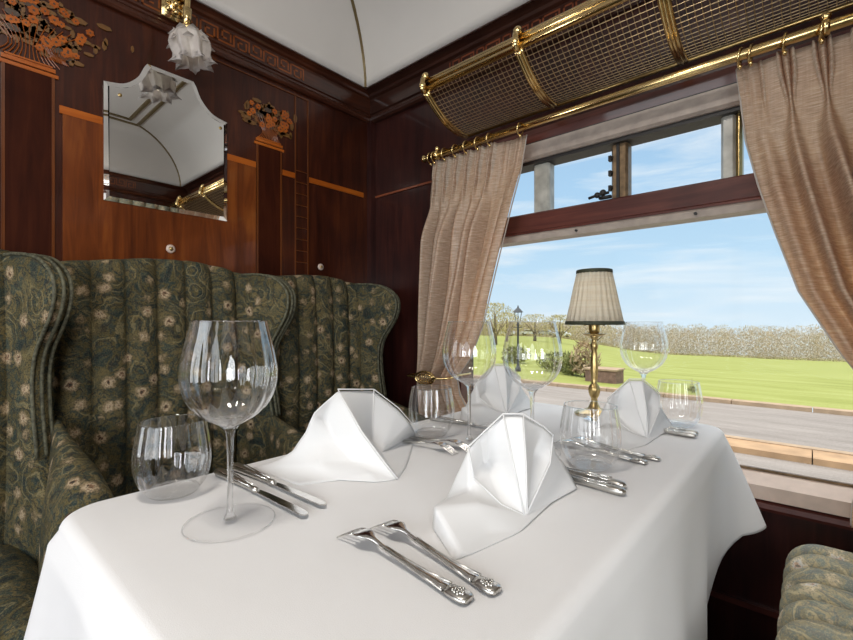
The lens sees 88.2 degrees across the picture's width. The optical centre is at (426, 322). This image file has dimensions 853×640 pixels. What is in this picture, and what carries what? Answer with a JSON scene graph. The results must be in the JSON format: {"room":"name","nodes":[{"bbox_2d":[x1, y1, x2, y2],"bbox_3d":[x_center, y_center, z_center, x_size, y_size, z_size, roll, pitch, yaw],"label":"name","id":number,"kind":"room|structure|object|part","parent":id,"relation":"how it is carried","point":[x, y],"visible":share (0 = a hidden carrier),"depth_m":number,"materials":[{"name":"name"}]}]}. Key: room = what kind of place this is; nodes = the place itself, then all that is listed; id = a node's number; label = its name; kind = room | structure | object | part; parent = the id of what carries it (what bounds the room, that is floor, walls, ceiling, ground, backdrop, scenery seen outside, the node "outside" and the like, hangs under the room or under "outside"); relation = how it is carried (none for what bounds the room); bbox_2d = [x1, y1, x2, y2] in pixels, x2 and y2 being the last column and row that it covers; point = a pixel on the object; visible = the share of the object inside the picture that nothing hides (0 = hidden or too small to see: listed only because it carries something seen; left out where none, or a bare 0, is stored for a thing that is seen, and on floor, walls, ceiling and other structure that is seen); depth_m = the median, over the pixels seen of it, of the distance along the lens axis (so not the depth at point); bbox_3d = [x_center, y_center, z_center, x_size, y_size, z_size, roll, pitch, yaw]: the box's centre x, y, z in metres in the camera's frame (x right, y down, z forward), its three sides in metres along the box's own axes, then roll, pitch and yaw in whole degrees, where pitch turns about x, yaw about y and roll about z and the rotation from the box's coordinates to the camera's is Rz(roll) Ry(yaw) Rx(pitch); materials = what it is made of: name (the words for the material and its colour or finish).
{"room":"train carriage","nodes":[
{"label":"train carriage","id":0,"kind":"room"},
{"bbox_2d":[0,0,375,283],"bbox_3d":[-1.161,-0.010,1.020,0.088,2.020,2.720,0,0,41],"label":"wall","id":1,"kind":"structure","parent":0,"point":[301,170],"depth_m":1.36,"materials":[{"name":"brown wood"}]},
{"bbox_3d":[-0.810,-0.138,1.395,0.004,1.035,0.764,0,0,41],"label":"column panel","id":2,"kind":"part","parent":1,"relation":"part of","materials":[{"name":"brown wood"}]},
{"bbox_3d":[-0.805,-0.096,1.400,0.004,0.952,0.550,0,0,41],"label":"panel","id":3,"kind":"part","parent":1,"relation":"part of","materials":[{"name":"brown wood"}]},
{"bbox_2d":[103,64,226,220],"bbox_3d":[-0.805,-0.571,1.389,0.009,0.438,0.353,0,0,41],"label":"wall mirror","id":4,"kind":"object","parent":1,"relation":"attached to","point":[163,149],"visible":1,"depth_m":1.37,"materials":[{"name":"silver mirror"}]},
{"bbox_2d":[166,245,174,252],"bbox_3d":[-0.806,-0.234,1.388,0.011,0.027,0.027,0,0,41],"label":"bell push","id":5,"kind":"object","parent":1,"relation":"attached to","point":[169,248],"visible":1,"depth_m":1.39,"materials":[{"name":"white ceramic"}]},
{"bbox_2d":[160,0,216,74],"bbox_3d":[-0.717,-0.901,1.322,0.202,0.298,0.138,0,0,41],"label":"wall light","id":6,"kind":"object","parent":1,"relation":"attached to","point":[191,48],"visible":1,"depth_m":1.28,"materials":[{"name":"white glass"}]},
{"bbox_3d":[-0.740,-0.957,1.332,0.026,0.175,0.140,0,0,-42],"label":"arm","id":7,"kind":"part","parent":6,"relation":"part of","materials":[{"name":"gold metal"}]},
{"bbox_3d":[-0.692,-0.810,1.300,0.135,0.115,0.138,0,0,41],"label":"lamp shade","id":8,"kind":"part","parent":6,"relation":"part of","materials":[{"name":"white glass"}]},
{"bbox_2d":[93,0,370,122],"bbox_3d":[-1.127,-0.987,0.990,0.060,0.150,2.720,0,0,41],"label":"trim","id":9,"kind":"structure","parent":1,"relation":"attached to","point":[231,41],"depth_m":1.60,"materials":[{"name":"brown wood"}]},
{"bbox_2d":[318,264,323,269],"bbox_3d":[-0.434,-0.231,1.812,0.011,0.027,0.027,0,0,41],"label":"bell push","id":10,"kind":"object","parent":1,"relation":"attached to","point":[320,266],"visible":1,"depth_m":1.81,"materials":[{"name":"white ceramic"}]},
{"bbox_3d":[-0.251,0.043,2.011,0.028,1.915,0.030,0,0,41],"label":"corner post","id":11,"kind":"part","parent":1,"relation":"part of","materials":[{"name":"brown wood"}]},
{"bbox_2d":[196,0,533,88],"bbox_3d":[0.570,-1.180,-0.500,4.484,0.300,2.720,0,0,41],"label":"ceiling","id":12,"kind":"structure","parent":0,"point":[365,43],"depth_m":1.69,"materials":[{"name":"white paint"}]},
{"bbox_2d":[375,0,852,639],"bbox_3d":[0.575,-0.010,1.359,2.130,2.020,0.120,0,0,41],"label":"wall","id":13,"kind":"structure","parent":0,"point":[744,599],"depth_m":1.35,"materials":[{"name":"brown wood"}]},
{"bbox_2d":[367,0,651,122],"bbox_3d":[0.519,-0.987,1.295,2.130,0.150,0.090,0,0,41],"label":"trim","id":14,"kind":"structure","parent":13,"relation":"attached to","point":[400,92],"depth_m":1.62,"materials":[{"name":"brown wood"}]},
{"bbox_2d":[419,0,852,138],"bbox_3d":[0.655,-0.766,1.044,1.594,0.152,0.266,0,0,41],"label":"luggage rack","id":15,"kind":"object","parent":13,"relation":"attached to","point":[520,40],"visible":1,"depth_m":1.20,"materials":[{"name":"gold metal"}]},
{"bbox_3d":[0.592,-0.799,0.962,1.580,0.051,0.028,0,0,41],"label":"rail","id":16,"kind":"part","parent":15,"relation":"part of","materials":[{"name":"gold metal"}]},
{"bbox_2d":[421,11,852,162],"bbox_3d":[0.660,-0.631,1.146,1.722,0.051,0.127,0,0,41],"label":"curtain rod","id":17,"kind":"object","parent":13,"relation":"attached to","point":[846,20],"visible":0.81,"depth_m":1.11,"materials":[{"name":"gold metal"}]},
{"bbox_2d":[417,122,526,417],"bbox_3d":[0.134,-0.099,1.558,0.470,1.080,0.113,0,0,41],"label":"window curtain","id":18,"kind":"object","parent":17,"relation":"hanging from","point":[472,192],"visible":0.87,"depth_m":1.58,"materials":[{"name":"beige fabric"}]},
{"bbox_2d":[406,371,470,384],"bbox_3d":[0.038,0.200,1.663,0.222,0.054,0.173,0,0,41],"label":"tieback","id":19,"kind":"object","parent":18,"relation":"attached to","point":[431,375],"visible":0.99,"depth_m":1.60,"materials":[{"name":"gold metal"}]},
{"bbox_2d":[735,19,852,527],"bbox_3d":[0.974,-0.107,0.813,0.671,1.064,0.135,0,0,41],"label":"window curtain","id":20,"kind":"object","parent":17,"relation":"hanging from","point":[796,106],"visible":0.99,"depth_m":0.96,"materials":[{"name":"beige fabric"}]},
{"bbox_3d":[0.692,-0.627,1.189,1.730,0.055,0.020,0,0,41],"label":"rail moulding","id":21,"kind":"part","parent":13,"relation":"part of","materials":[{"name":"red wood"}]},
{"bbox_2d":[458,82,852,517],"bbox_3d":[0.710,-0.089,1.210,1.530,1.034,0.084,0,0,41],"label":"window","id":22,"kind":"structure","parent":13,"relation":"in","point":[736,194],"depth_m":1.23,"materials":[{"name":"brown wood"}]},
{"bbox_3d":[0.708,-0.576,1.207,1.530,0.053,0.072,0,0,41],"label":"head rail","id":23,"kind":"part","parent":22,"relation":"part of","materials":[{"name":"brown wood"}]},
{"bbox_3d":[0.544,0.703,1.324,2.130,0.014,0.012,0,0,41],"label":"dado rail","id":24,"kind":"part","parent":13,"relation":"part of","materials":[{"name":"red wood"}]},
{"bbox_2d":[755,498,852,530],"bbox_3d":[0.537,0.444,1.316,2.130,0.032,0.034,0,0,41],"label":"trim","id":25,"kind":"structure","parent":13,"relation":"attached to","point":[768,506],"depth_m":1.01,"materials":[{"name":"red wood"}]},
{"bbox_3d":[0.515,1.025,-0.452,4.630,0.050,2.920,0,0,41],"label":"floor","id":26,"kind":"structure","parent":0,"visible":0},
{"bbox_2d":[0,249,428,639],"bbox_3d":[-0.626,0.403,1.162,0.563,1.194,1.680,0,0,41],"label":"banquette","id":27,"kind":"object","parent":26,"relation":"on","point":[91,350],"visible":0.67,"depth_m":1.21,"materials":[{"name":"fabric"}]},
{"bbox_3d":[-1.168,0.191,0.863,0.139,0.738,0.515,0,0,41],"label":"fluted backrest","id":28,"kind":"part","parent":27,"relation":"part of","materials":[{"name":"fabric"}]},
{"bbox_2d":[0,544,38,639],"bbox_3d":[-0.948,0.580,0.703,0.440,0.160,0.525,0,0,41],"label":"seat cushion","id":29,"kind":"object","parent":27,"relation":"on","point":[19,563],"depth_m":0.84,"materials":[{"name":"fabric"}]},
{"bbox_3d":[-0.731,0.443,0.908,0.360,0.435,0.121,0,0,41],"label":"armrest","id":30,"kind":"part","parent":27,"relation":"part of","materials":[{"name":"fabric"}]},
{"bbox_3d":[-0.823,0.183,1.255,0.139,0.754,0.530,0,0,41],"label":"fluted backrest","id":31,"kind":"part","parent":27,"relation":"part of","materials":[{"name":"fabric"}]},
{"bbox_3d":[-0.381,0.472,1.307,0.360,0.375,0.121,0,0,41],"label":"armrest","id":32,"kind":"part","parent":27,"relation":"part of","materials":[{"name":"fabric"}]},
{"bbox_3d":[-0.471,0.186,1.655,0.139,0.748,0.535,0,0,41],"label":"fluted backrest","id":33,"kind":"part","parent":27,"relation":"part of","materials":[{"name":"fabric"}]},
{"bbox_3d":[-0.067,0.472,1.664,0.360,0.375,0.121,0,0,41],"label":"armrest","id":34,"kind":"part","parent":27,"relation":"part of","materials":[{"name":"fabric"}]},
{"bbox_2d":[775,544,852,639],"bbox_3d":[0.641,0.445,0.315,0.640,1.110,1.180,0,0,41],"label":"banquette","id":35,"kind":"object","parent":26,"relation":"on","point":[816,601],"visible":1,"depth_m":0.76,"materials":[{"name":"fabric"}]},
{"bbox_3d":[0.115,0.627,0.828,0.590,0.747,1.155,0,0,41],"label":"dining table","id":36,"kind":"object","parent":26,"relation":"on","visible":0},
{"bbox_2d":[24,402,765,639],"bbox_3d":[0.079,0.495,0.805,0.784,0.490,1.291,0,0,41],"label":"tablecloth","id":37,"kind":"object","parent":36,"relation":"on","point":[642,563],"visible":0.68,"depth_m":0.51,"materials":[{"name":"white fabric"}]},
{"bbox_2d":[131,414,211,498],"bbox_3d":[-0.372,0.196,0.646,0.103,0.106,0.102,0,0,41],"label":"tumbler","id":38,"kind":"object","parent":37,"relation":"on","point":[141,426],"visible":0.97,"depth_m":0.64,"materials":[{"name":"clear glass"}]},
{"bbox_2d":[178,320,277,520],"bbox_3d":[-0.246,0.123,0.552,0.114,0.252,0.114,0,0,41],"label":"wine glass","id":39,"kind":"object","parent":37,"relation":"on","point":[229,429],"visible":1,"depth_m":0.55,"materials":[{"name":"clear glass"}]},
{"bbox_2d":[178,321,277,426],"bbox_3d":[-0.246,0.065,0.552,0.114,0.134,0.114,0,0,41],"label":"bowl","id":40,"kind":"object","parent":39,"relation":"on","point":[197,413],"depth_m":0.54,"materials":[{"name":"clear glass"}]},
{"bbox_3d":[-0.246,0.186,0.552,0.024,0.116,0.024,0,0,41],"label":"stem","id":41,"kind":"part","parent":39,"relation":"part of","materials":[{"name":"clear glass"}]},
{"bbox_2d":[214,468,307,515],"bbox_3d":[-0.249,0.243,0.643,0.255,0.011,0.020,0,0,41],"label":"knife","id":42,"kind":"object","parent":37,"relation":"on","point":[219,472],"visible":0.95,"depth_m":0.64,"materials":[{"name":"silver metal"}]},
{"bbox_3d":[-0.296,0.243,0.683,0.132,0.011,0.018,0,0,41],"label":"handle","id":43,"kind":"part","parent":42,"relation":"part of","materials":[{"name":"silver metal"}]},
{"bbox_3d":[-0.199,0.245,0.602,0.123,0.003,0.015,0,0,41],"label":"blade","id":44,"kind":"part","parent":42,"relation":"part of","materials":[{"name":"silver metal"}]},
{"bbox_2d":[233,463,325,505],"bbox_3d":[-0.234,0.243,0.673,0.255,0.011,0.019,0,0,40],"label":"knife","id":45,"kind":"object","parent":37,"relation":"on","point":[237,467],"visible":0.98,"depth_m":0.67,"materials":[{"name":"silver metal"}]},
{"bbox_3d":[-0.281,0.243,0.712,0.132,0.011,0.018,0,0,40],"label":"handle","id":46,"kind":"part","parent":45,"relation":"part of","materials":[{"name":"silver metal"}]},
{"bbox_3d":[-0.183,0.245,0.632,0.123,0.003,0.015,0,0,40],"label":"blade","id":47,"kind":"part","parent":45,"relation":"part of","materials":[{"name":"silver metal"}]},
{"bbox_2d":[252,389,414,484],"bbox_3d":[-0.104,0.182,0.810,0.237,0.136,0.339,0,0,41],"label":"napkin","id":48,"kind":"object","parent":37,"relation":"on","point":[353,435],"visible":0.99,"depth_m":0.75,"materials":[{"name":"fabric"}]},
{"bbox_2d":[337,527,473,604],"bbox_3d":[-0.030,0.241,0.453,0.185,0.017,0.022,0,0,43],"label":"fork","id":49,"kind":"object","parent":37,"relation":"on","point":[459,594],"visible":1,"depth_m":0.43,"materials":[{"name":"silver metal"}]},
{"bbox_2d":[402,440,457,454],"bbox_3d":[-0.018,0.241,0.888,0.185,0.017,0.022,0,0,37],"label":"fork","id":50,"kind":"object","parent":37,"relation":"on","point":[441,444],"visible":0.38,"depth_m":0.86,"materials":[{"name":"silver metal"}]},
{"bbox_2d":[408,384,453,434],"bbox_3d":[0.011,0.196,0.982,0.103,0.106,0.102,0,0,30],"label":"tumbler","id":51,"kind":"object","parent":37,"relation":"on","point":[413,388],"visible":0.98,"depth_m":0.97,"materials":[{"name":"clear glass"}]},
{"bbox_2d":[370,520,501,595],"bbox_3d":[0.002,0.241,0.470,0.022,0.017,0.185,0,0,-44],"label":"fork","id":52,"kind":"object","parent":37,"relation":"on","point":[486,585],"visible":1,"depth_m":0.44,"materials":[{"name":"silver metal"}]},
{"bbox_2d":[409,436,469,451],"bbox_3d":[0.014,0.241,0.906,0.185,0.017,0.022,0,0,39],"label":"fork","id":53,"kind":"object","parent":37,"relation":"on","point":[457,442],"visible":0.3,"depth_m":0.89,"materials":[{"name":"silver metal"}]},
{"bbox_2d":[429,416,490,427],"bbox_3d":[0.109,0.243,1.061,0.255,0.011,0.020,0,0,37],"label":"knife","id":54,"kind":"object","parent":37,"relation":"on","point":[434,418],"visible":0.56,"depth_m":1.09,"materials":[{"name":"silver metal"}]},
{"bbox_3d":[0.060,0.243,1.097,0.132,0.011,0.018,0,0,37],"label":"handle","id":55,"kind":"part","parent":54,"relation":"part of","materials":[{"name":"silver metal"}]},
{"bbox_2d":[442,321,496,439],"bbox_3d":[0.090,0.123,0.928,0.114,0.252,0.114,0,0,24],"label":"wine glass","id":56,"kind":"object","parent":37,"relation":"on","point":[468,385],"visible":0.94,"depth_m":0.92,"materials":[{"name":"clear glass"}]},
{"bbox_3d":[0.090,0.186,0.928,0.024,0.116,0.024,0,0,24],"label":"stem","id":57,"kind":"part","parent":56,"relation":"part of","materials":[{"name":"clear glass"}]},
{"bbox_2d":[442,322,496,383],"bbox_3d":[0.090,0.065,0.928,0.114,0.134,0.114,0,0,24],"label":"bowl","id":58,"kind":"object","parent":56,"relation":"on","point":[487,374],"depth_m":0.92,"materials":[{"name":"clear glass"}]},
{"bbox_2d":[461,364,529,425],"bbox_3d":[0.174,0.182,1.211,0.131,0.137,0.303,0,0,37],"label":"napkin","id":59,"kind":"object","parent":37,"relation":"on","point":[497,394],"visible":0.92,"depth_m":1.21,"materials":[{"name":"fabric"}]},
{"bbox_2d":[433,413,576,560],"bbox_3d":[0.092,0.187,0.595,0.121,0.127,0.281,0,0,41],"label":"napkin","id":60,"kind":"object","parent":37,"relation":"on","point":[506,478],"visible":1,"depth_m":0.58,"materials":[{"name":"fabric"}]},
{"bbox_2d":[502,321,562,421],"bbox_3d":[0.205,0.123,0.853,0.114,0.252,0.114,0,0,-10],"label":"wine glass","id":61,"kind":"object","parent":37,"relation":"on","point":[531,391],"visible":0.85,"depth_m":0.85,"materials":[{"name":"clear glass"}]},
{"bbox_3d":[0.205,0.186,0.853,0.024,0.116,0.024,0,0,-10],"label":"stem","id":62,"kind":"part","parent":61,"relation":"part of","materials":[{"name":"clear glass"}]},
{"bbox_2d":[502,322,562,389],"bbox_3d":[0.205,0.065,0.853,0.114,0.134,0.114,0,0,-10],"label":"bowl","id":63,"kind":"object","parent":61,"relation":"on","point":[553,378],"depth_m":0.85,"materials":[{"name":"clear glass"}]},
{"bbox_2d":[559,400,621,468],"bbox_3d":[0.286,0.196,0.770,0.103,0.106,0.102,0,0,13],"label":"tumbler","id":64,"kind":"object","parent":37,"relation":"on","point":[566,406],"visible":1,"depth_m":0.77,"materials":[{"name":"clear glass"}]},
{"bbox_2d":[565,268,624,417],"bbox_3d":[0.455,0.052,1.194,0.153,0.393,0.153,0,0,41],"label":"table lamp","id":65,"kind":"object","parent":37,"relation":"on","point":[594,302],"visible":0.98,"depth_m":1.15,"materials":[{"name":"beige fabric"}]},
{"bbox_2d":[574,336,601,417],"bbox_3d":[0.455,0.140,1.194,0.102,0.219,0.102,0,0,41],"label":"lamp base","id":66,"kind":"object","parent":65,"relation":"on","point":[593,389],"depth_m":1.19,"materials":[{"name":"gold metal"}]},
{"bbox_3d":[0.455,-0.139,1.194,0.094,0.010,0.094,0,0,41],"label":"shade trim","id":67,"kind":"part","parent":65,"relation":"part of","materials":[{"name":"black fabric"}]},
{"bbox_3d":[0.455,0.000,1.194,0.153,0.010,0.153,0,0,41],"label":"shade trim","id":68,"kind":"part","parent":65,"relation":"part of","materials":[{"name":"black fabric"}]},
{"bbox_3d":[0.455,-0.069,1.194,0.150,0.140,0.149,0,0,41],"label":"lamp shade","id":69,"kind":"part","parent":65,"relation":"part of","materials":[{"name":"beige fabric"}]},
{"bbox_2d":[567,467,625,487],"bbox_3d":[0.208,0.243,0.749,0.020,0.011,0.255,0,0,-45],"label":"knife","id":70,"kind":"object","parent":37,"relation":"on","point":[573,471],"visible":0.32,"depth_m":0.69,"materials":[{"name":"silver metal"}]},
{"bbox_2d":[571,474,625,495],"bbox_3d":[0.195,0.243,0.721,0.255,0.011,0.020,0,0,44],"label":"knife","id":71,"kind":"object","parent":37,"relation":"on","point":[612,489],"visible":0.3,"depth_m":0.66,"materials":[{"name":"silver metal"}]},
{"bbox_2d":[554,439,647,464],"bbox_3d":[0.321,0.241,0.839,0.185,0.017,0.022,0,0,43],"label":"fork","id":72,"kind":"object","parent":37,"relation":"on","point":[631,459],"visible":0.88,"depth_m":0.82,"materials":[{"name":"silver metal"}]},
{"bbox_2d":[570,437,660,460],"bbox_3d":[0.354,0.241,0.858,0.185,0.017,0.022,0,0,43],"label":"fork","id":73,"kind":"object","parent":37,"relation":"on","point":[649,457],"visible":0.91,"depth_m":0.83,"materials":[{"name":"silver metal"}]},
{"bbox_2d":[591,379,672,452],"bbox_3d":[0.437,0.187,0.972,0.281,0.127,0.121,0,0,-43],"label":"napkin","id":74,"kind":"object","parent":37,"relation":"on","point":[642,418],"visible":0.96,"depth_m":0.97,"materials":[{"name":"fabric"}]},
{"bbox_2d":[583,418,696,437],"bbox_3d":[0.493,0.243,1.040,0.020,0.011,0.255,0,0,-45],"label":"knife","id":75,"kind":"object","parent":37,"relation":"on","point":[683,433],"visible":0.48,"depth_m":0.97,"materials":[{"name":"silver metal"}]},
{"bbox_3d":[0.446,0.245,1.086,0.015,0.003,0.123,0,0,-45],"label":"blade","id":76,"kind":"part","parent":75,"relation":"part of","materials":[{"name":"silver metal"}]},
{"bbox_3d":[0.537,0.243,0.997,0.018,0.011,0.132,0,0,-45],"label":"handle","id":77,"kind":"part","parent":75,"relation":"part of","materials":[{"name":"silver metal"}]},
{"bbox_2d":[587,416,698,433],"bbox_3d":[0.510,0.243,1.063,0.255,0.011,0.020,0,0,44],"label":"knife","id":78,"kind":"object","parent":37,"relation":"on","point":[592,417],"visible":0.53,"depth_m":1.00,"materials":[{"name":"silver metal"}]},
{"bbox_3d":[0.555,0.243,1.020,0.132,0.011,0.018,0,0,44],"label":"handle","id":79,"kind":"part","parent":78,"relation":"part of","materials":[{"name":"silver metal"}]},
{"bbox_2d":[620,322,668,381],"bbox_3d":[0.563,0.123,1.140,0.114,0.252,0.114,0,0,34],"label":"wine glass","id":80,"kind":"object","parent":37,"relation":"on","point":[643,374],"visible":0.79,"depth_m":1.14,"materials":[{"name":"clear glass"}]},
{"bbox_3d":[0.563,0.186,1.140,0.024,0.116,0.024,0,0,34],"label":"stem","id":81,"kind":"part","parent":80,"relation":"part of","materials":[{"name":"clear glass"}]},
{"bbox_2d":[656,379,702,425],"bbox_3d":[0.616,0.196,1.076,0.103,0.106,0.102,0,0,-5],"label":"tumbler","id":82,"kind":"object","parent":37,"relation":"on","point":[698,383],"visible":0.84,"depth_m":1.05,"materials":[{"name":"clear glass"}]},
{"label":"outside","id":83,"kind":"structure","parent":0,"visible":0},
{"bbox_2d":[474,334,852,409],"bbox_3d":[-15.595,9.231,204.445,645.260,14.622,260.000,0,0,41],"label":"lawn","id":84,"kind":"structure","parent":83,"point":[827,384],"depth_m":23.31,"materials":[{"name":"green plant"}]},
{"bbox_2d":[481,302,519,344],"bbox_3d":[8.539,0.031,53.875,6.056,5.434,6.005,0,0,41],"label":"tree","id":85,"kind":"object","parent":84,"relation":"on","point":[495,327],"visible":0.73,"depth_m":53.50,"materials":[{"name":"green plant"}]},
{"bbox_2d":[490,312,524,341],"bbox_3d":[13.022,0.549,71.036,5.994,5.102,6.256,0,0,41],"label":"tree","id":86,"kind":"object","parent":84,"relation":"on","point":[506,340],"visible":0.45,"depth_m":70.83,"materials":[{"name":"green plant"}]},
{"bbox_2d":[500,344,530,362],"bbox_3d":[4.539,1.622,22.585,1.647,1.108,1.747,0,0,41],"label":"bush","id":87,"kind":"object","parent":84,"relation":"on","point":[512,355],"visible":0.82,"depth_m":22.40,"materials":[{"name":"green plant"}]},
{"bbox_2d":[513,306,522,371],"bbox_3d":[3.745,0.620,18.008,0.480,2.720,0.416,0,0,41],"label":"street lamp","id":88,"kind":"object","parent":84,"relation":"on","point":[517,310],"visible":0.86,"depth_m":17.97,"materials":[{"name":"black metal"}]},
{"bbox_3d":[3.745,-0.404,18.008,0.480,0.672,0.416,0,0,41],"label":"lantern frame","id":89,"kind":"part","parent":88,"relation":"part of","materials":[{"name":"black metal"}]},
{"bbox_2d":[515,314,555,340],"bbox_3d":[18.850,0.752,76.656,7.220,5.052,7.183,0,0,41],"label":"tree","id":90,"kind":"object","parent":84,"relation":"on","point":[534,332],"visible":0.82,"depth_m":76.38,"materials":[{"name":"green plant"}]},
{"bbox_2d":[536,351,581,371],"bbox_3d":[5.575,1.623,18.400,2.003,1.021,2.078,0,0,41],"label":"bush","id":91,"kind":"object","parent":84,"relation":"on","point":[553,359],"visible":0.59,"depth_m":18.25,"materials":[{"name":"green plant"}]},
{"bbox_2d":[539,313,579,342],"bbox_3d":[21.037,0.886,69.475,6.557,4.853,6.462,0,0,41],"label":"tree","id":92,"kind":"object","parent":84,"relation":"on","point":[560,326],"visible":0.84,"depth_m":69.17,"materials":[{"name":"green plant"}]},
{"bbox_2d":[552,331,570,336],"bbox_3d":[32.191,2.602,104.828,4.278,1.448,1.840,0,0,27],"label":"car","id":93,"kind":"object","parent":84,"relation":"on","point":[564,331],"visible":0.51,"depth_m":103.67,"materials":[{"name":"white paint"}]},
{"bbox_2d":[556,356,584,374],"bbox_3d":[5.656,1.664,16.997,1.270,0.903,1.156,0,0,41],"label":"bush","id":94,"kind":"object","parent":84,"relation":"on","point":[565,362],"visible":0.57,"depth_m":16.81,"materials":[{"name":"green plant"}]},
{"bbox_2d":[568,338,603,376],"bbox_3d":[5.908,1.315,16.385,1.186,1.610,1.207,0,0,-19],"label":"bush","id":95,"kind":"object","parent":84,"relation":"on","point":[586,356],"visible":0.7,"depth_m":16.29,"materials":[{"name":"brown plant"}]},
{"bbox_2d":[576,325,615,341],"bbox_3d":[27.503,1.816,71.635,6.471,4.793,6.354,0,0,41],"label":"tree","id":96,"kind":"object","parent":84,"relation":"on","point":[601,326],"visible":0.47,"depth_m":71.15,"materials":[{"name":"green plant"}]},
{"bbox_2d":[584,366,624,383],"bbox_3d":[6.035,1.813,14.930,1.080,0.570,0.880,0,0,41],"label":"planter box","id":97,"kind":"object","parent":84,"relation":"on","point":[612,375],"visible":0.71,"depth_m":14.58,"materials":[{"name":"brown brick"}]},
{"bbox_2d":[480,321,844,361],"bbox_3d":[63.499,4.968,147.122,142.797,12.016,30.937,0,0,41],"label":"hedge","id":98,"kind":"object","parent":84,"relation":"on","point":[726,340],"visible":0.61,"depth_m":124.30,"materials":[{"name":"green plant"}]},
{"bbox_2d":[686,382,695,392],"bbox_3d":[7.476,1.821,12.458,0.330,0.513,0.319,0,0,41],"label":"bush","id":99,"kind":"object","parent":84,"relation":"on","point":[692,390],"visible":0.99,"depth_m":12.41,"materials":[{"name":"green plant"}]},
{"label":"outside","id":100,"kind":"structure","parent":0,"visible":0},
{"bbox_2d":[734,452,852,482],"bbox_3d":[-2.285,2.160,8.763,75.000,0.280,6.550,0,0,41],"label":"platform","id":101,"kind":"object","parent":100,"point":[842,475],"depth_m":6.15,"materials":[{"name":"concrete"}]},
{"bbox_2d":[726,438,852,470],"bbox_3d":[0.052,2.065,11.435,74.985,0.270,0.550,0,0,41],"label":"edging","id":102,"kind":"object","parent":101,"relation":"on","point":[820,458],"visible":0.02,"depth_m":6.54,"materials":[{"name":"stone"}]},
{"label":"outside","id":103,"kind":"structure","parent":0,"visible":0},
{"bbox_2d":[474,378,852,451],"bbox_3d":[1.662,2.095,13.255,75.000,0.210,3.990,0,0,41],"label":"road","id":104,"kind":"structure","parent":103,"point":[820,430],"depth_m":9.17,"materials":[{"name":"grey asphalt"}]},
{"bbox_2d":[474,375,852,415],"bbox_3d":[3.072,2.050,14.872,74.985,0.300,0.300,0,0,41],"label":"kerb","id":105,"kind":"object","parent":104,"relation":"on","point":[835,411],"visible":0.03,"depth_m":10.89,"materials":[{"name":"stone"}]},
{"bbox_2d":[724,434,852,464],"bbox_3d":[0.292,2.058,11.696,75.000,0.285,0.160,0,0,41],"label":"kerb","id":106,"kind":"object","parent":104,"relation":"on","point":[726,436],"depth_m":6.88,"materials":[{"name":"stone"}]}
]}

